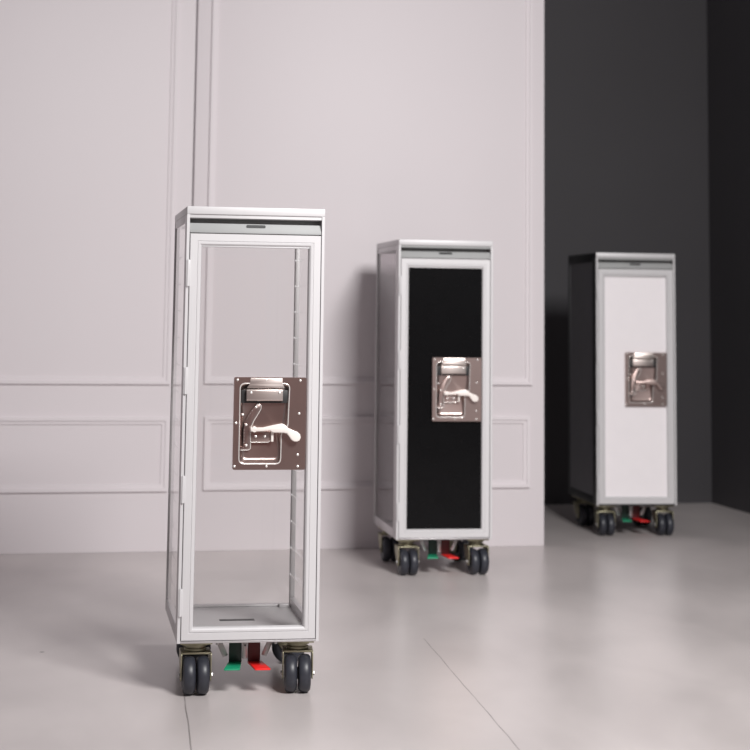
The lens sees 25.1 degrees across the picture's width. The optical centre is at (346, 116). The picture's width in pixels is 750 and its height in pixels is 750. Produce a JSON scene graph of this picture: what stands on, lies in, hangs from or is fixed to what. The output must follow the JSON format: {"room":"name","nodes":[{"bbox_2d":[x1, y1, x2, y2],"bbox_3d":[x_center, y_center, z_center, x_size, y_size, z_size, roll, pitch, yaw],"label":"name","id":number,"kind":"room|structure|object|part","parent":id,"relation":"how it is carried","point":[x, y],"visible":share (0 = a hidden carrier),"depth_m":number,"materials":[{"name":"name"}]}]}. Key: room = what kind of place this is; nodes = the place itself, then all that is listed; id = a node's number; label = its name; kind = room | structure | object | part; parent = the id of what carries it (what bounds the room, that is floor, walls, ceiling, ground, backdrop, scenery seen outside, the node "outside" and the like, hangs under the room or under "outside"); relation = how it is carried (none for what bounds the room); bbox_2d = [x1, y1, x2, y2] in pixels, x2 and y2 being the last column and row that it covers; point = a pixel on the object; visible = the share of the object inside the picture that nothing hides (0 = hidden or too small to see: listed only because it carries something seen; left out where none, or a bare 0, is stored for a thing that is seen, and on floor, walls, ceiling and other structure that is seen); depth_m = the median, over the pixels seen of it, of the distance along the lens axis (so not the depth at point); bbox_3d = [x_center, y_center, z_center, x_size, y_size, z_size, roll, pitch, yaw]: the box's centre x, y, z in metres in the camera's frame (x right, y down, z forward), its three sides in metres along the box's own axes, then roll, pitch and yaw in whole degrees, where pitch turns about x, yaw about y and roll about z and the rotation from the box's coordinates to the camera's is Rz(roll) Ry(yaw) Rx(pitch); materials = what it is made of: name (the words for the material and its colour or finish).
{"room":"product showroom","nodes":[
{"label":"product showroom","id":0,"kind":"room"},
{"bbox_2d":[0,0,543,553],"bbox_3d":[-1.380,0.083,5.631,4.253,2.700,0.064,2,-7,-11],"label":"wall","id":1,"kind":"structure","parent":0,"point":[394,119],"depth_m":5.77,"materials":[{"name":"white paint"}]},
{"bbox_2d":[0,417,168,492],"bbox_3d":[-1.161,1.111,5.528,1.154,0.243,0.011,2,-7,-12],"label":"trim","id":2,"kind":"structure","parent":1,"relation":"attached to","point":[162,487],"depth_m":5.59,"materials":[{"name":"white paint"}]},
{"bbox_2d":[0,0,178,383],"bbox_3d":[-1.145,-0.062,5.660,1.154,1.899,0.011,2,-7,-12],"label":"trim","id":3,"kind":"structure","parent":1,"relation":"attached to","point":[165,379],"depth_m":5.71,"materials":[{"name":"white paint"}]},
{"bbox_2d":[203,417,529,489],"bbox_3d":[0.082,1.154,5.781,1.144,0.243,0.011,2,-7,-11],"label":"trim","id":4,"kind":"structure","parent":1,"relation":"attached to","point":[525,483],"depth_m":5.76,"materials":[{"name":"white paint"}]},
{"bbox_2d":[204,0,532,384],"bbox_3d":[0.099,-0.018,5.914,1.156,1.896,0.011,2,-7,-11],"label":"trim","id":5,"kind":"structure","parent":1,"relation":"attached to","point":[208,379],"depth_m":5.90,"materials":[{"name":"white paint"}]},
{"bbox_2d":[0,503,749,749],"bbox_3d":[-0.016,1.144,2.387,10.000,0.100,13.000,1,-6,0],"label":"floor","id":6,"kind":"structure","parent":0,"point":[635,637],"depth_m":4.03,"materials":[{"name":"grey tile"}]},
{"bbox_2d":[165,206,324,694],"bbox_3d":[-0.222,0.732,3.796,0.324,1.030,0.425,2,-7,-9],"label":"cart","id":7,"kind":"object","parent":6,"relation":"on","point":[277,421],"visible":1,"depth_m":3.63,"materials":[{"name":"metal"}]},
{"bbox_3d":[-0.408,0.702,3.973,0.011,0.902,0.022,2,-7,-9],"label":"post","id":8,"kind":"part","parent":7,"relation":"part of","materials":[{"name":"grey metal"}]},
{"bbox_3d":[-0.381,0.677,3.801,0.004,0.862,0.335,2,-7,-9],"label":"panel","id":9,"kind":"part","parent":7,"relation":"part of","materials":[{"name":"clear plastic"}]},
{"bbox_3d":[-0.228,0.229,3.863,0.302,0.017,0.401,2,-7,-9],"label":"lid","id":10,"kind":"part","parent":7,"relation":"part of","materials":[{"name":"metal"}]},
{"bbox_3d":[-0.347,0.660,3.593,0.006,0.902,0.012,2,-7,-9],"label":"post","id":11,"kind":"part","parent":7,"relation":"part of","materials":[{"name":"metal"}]},
{"bbox_2d":[193,603,301,626],"bbox_3d":[-0.240,1.125,3.762,0.286,0.016,0.358,2,-7,-9],"label":"shelf","id":12,"kind":"object","parent":7,"relation":"on","point":[229,614],"depth_m":3.82,"materials":[{"name":"plastic"}]},
{"bbox_3d":[-0.200,0.223,3.691,0.288,0.009,0.058,2,-7,-9],"label":"header rail","id":13,"kind":"part","parent":7,"relation":"part of","materials":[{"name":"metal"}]},
{"bbox_3d":[-0.173,0.587,3.620,0.082,0.048,0.010,2,-7,-9],"label":"pull handle","id":14,"kind":"part","parent":7,"relation":"part of","materials":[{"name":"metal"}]},
{"bbox_3d":[-0.165,0.660,3.622,0.156,0.196,0.012,2,-7,-9],"label":"latch plate","id":15,"kind":"part","parent":7,"relation":"part of","materials":[{"name":"brown metal"}]},
{"bbox_3d":[-0.151,0.677,3.612,0.109,0.039,0.024,1,-6,-2],"label":"lever","id":16,"kind":"part","parent":7,"relation":"part of","materials":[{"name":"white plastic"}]},
{"bbox_3d":[-0.122,0.711,4.020,0.011,0.902,0.022,2,-7,-9],"label":"post","id":17,"kind":"part","parent":7,"relation":"part of","materials":[{"name":"grey metal"}]},
{"bbox_3d":[-0.056,0.669,3.640,0.006,0.902,0.012,2,-7,-9],"label":"post","id":18,"kind":"part","parent":7,"relation":"part of","materials":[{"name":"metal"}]},
{"bbox_2d":[374,239,492,574],"bbox_3d":[0.284,0.922,5.421,0.315,1.030,0.425,2,-7,-9],"label":"cart","id":19,"kind":"object","parent":6,"relation":"on","point":[442,494],"visible":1,"depth_m":5.24,"materials":[{"name":"metal"}]},
{"bbox_3d":[0.104,0.893,5.601,0.011,0.902,0.022,2,-7,-9],"label":"post","id":20,"kind":"part","parent":19,"relation":"part of","materials":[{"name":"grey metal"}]},
{"bbox_3d":[0.282,0.420,5.488,0.302,0.017,0.401,2,-7,-9],"label":"lid","id":21,"kind":"part","parent":19,"relation":"part of","materials":[{"name":"metal"}]},
{"bbox_3d":[0.161,0.850,5.220,0.006,0.902,0.012,2,-7,-9],"label":"post","id":22,"kind":"part","parent":19,"relation":"part of","materials":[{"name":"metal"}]},
{"bbox_3d":[0.306,0.874,5.245,0.285,0.854,0.022,2,-7,-9],"label":"door","id":23,"kind":"part","parent":19,"relation":"part of","materials":[{"name":"metal"}]},
{"bbox_3d":[0.305,0.876,5.246,0.238,0.808,0.004,2,-7,-9],"label":"door panel","id":24,"kind":"part","parent":19,"relation":"part of","materials":[{"name":"black plastic"}]},
{"bbox_3d":[0.309,0.414,5.316,0.288,0.009,0.058,2,-7,-9],"label":"header rail","id":25,"kind":"part","parent":19,"relation":"part of","materials":[{"name":"silver metal"}]},
{"bbox_3d":[0.335,0.778,5.245,0.082,0.048,0.010,2,-7,-9],"label":"pull handle","id":26,"kind":"part","parent":19,"relation":"part of","materials":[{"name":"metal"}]},
{"bbox_3d":[0.344,0.850,5.247,0.156,0.196,0.012,2,-7,-9],"label":"latch plate","id":27,"kind":"part","parent":19,"relation":"part of","materials":[{"name":"brown metal"}]},
{"bbox_3d":[0.357,0.868,5.237,0.109,0.039,0.024,1,-6,-2],"label":"lever","id":28,"kind":"part","parent":19,"relation":"part of","materials":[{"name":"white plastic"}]},
{"bbox_3d":[0.452,0.859,5.264,0.006,0.902,0.012,2,-7,-9],"label":"post","id":29,"kind":"part","parent":19,"relation":"part of","materials":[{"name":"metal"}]},
{"bbox_2d":[568,253,676,535],"bbox_3d":[1.044,1.042,6.392,0.302,1.030,0.425,2,-6,-7],"label":"cart","id":30,"kind":"object","parent":6,"relation":"on","point":[622,337],"visible":1,"depth_m":6.23,"materials":[{"name":"metal"}]},
{"bbox_3d":[0.875,1.014,6.578,0.011,0.902,0.022,2,-6,-7],"label":"post","id":31,"kind":"part","parent":30,"relation":"part of","materials":[{"name":"metal"}]},
{"bbox_3d":[0.896,0.988,6.405,0.004,0.862,0.335,2,-6,-7],"label":"panel","id":32,"kind":"part","parent":30,"relation":"part of","materials":[{"name":"laminate"}]},
{"bbox_3d":[1.049,0.540,6.461,0.302,0.017,0.401,2,-6,-7],"label":"lid","id":33,"kind":"part","parent":30,"relation":"part of","materials":[{"name":"metal"}]},
{"bbox_3d":[0.922,0.971,6.195,0.006,0.902,0.012,2,-6,-7],"label":"post","id":34,"kind":"part","parent":30,"relation":"part of","materials":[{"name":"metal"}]},
{"bbox_3d":[1.071,0.534,6.288,0.288,0.009,0.058,2,-6,-7],"label":"header rail","id":35,"kind":"part","parent":30,"relation":"part of","materials":[{"name":"silver metal"}]},
{"bbox_3d":[1.067,0.996,6.218,0.238,0.808,0.004,2,-6,-7],"label":"door panel","id":36,"kind":"part","parent":30,"relation":"part of","materials":[{"name":"white plastic"}]},
{"bbox_3d":[1.067,0.994,6.216,0.285,0.854,0.022,2,-6,-7],"label":"door","id":37,"kind":"part","parent":30,"relation":"part of","materials":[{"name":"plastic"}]},
{"bbox_3d":[1.096,0.898,6.216,0.082,0.048,0.010,2,-6,-7],"label":"pull handle","id":38,"kind":"part","parent":30,"relation":"part of","materials":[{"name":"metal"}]},
{"bbox_3d":[1.105,0.970,6.217,0.156,0.196,0.012,2,-6,-7],"label":"latch plate","id":39,"kind":"part","parent":30,"relation":"part of","materials":[{"name":"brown metal"}]},
{"bbox_3d":[1.118,0.988,6.207,0.109,0.039,0.024,1,-6,0],"label":"lever","id":40,"kind":"part","parent":30,"relation":"part of","materials":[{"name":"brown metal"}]},
{"bbox_3d":[1.214,0.979,6.232,0.006,0.902,0.012,2,-6,-7],"label":"post","id":41,"kind":"part","parent":30,"relation":"part of","materials":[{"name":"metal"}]},
{"bbox_2d":[544,0,711,504],"bbox_3d":[-0.326,0.260,7.073,4.100,2.700,0.101,2,-7,-12],"label":"wall","id":42,"kind":"structure","parent":0,"point":[626,84],"depth_m":7.34,"materials":[{"name":"grey paint"}]},
{"bbox_2d":[707,0,749,512],"bbox_3d":[2.037,0.117,5.524,0.101,2.700,4.100,2,-7,-11],"label":"wall","id":43,"kind":"structure","parent":0,"point":[728,21],"depth_m":7.17,"materials":[{"name":"grey paint"}]}
]}

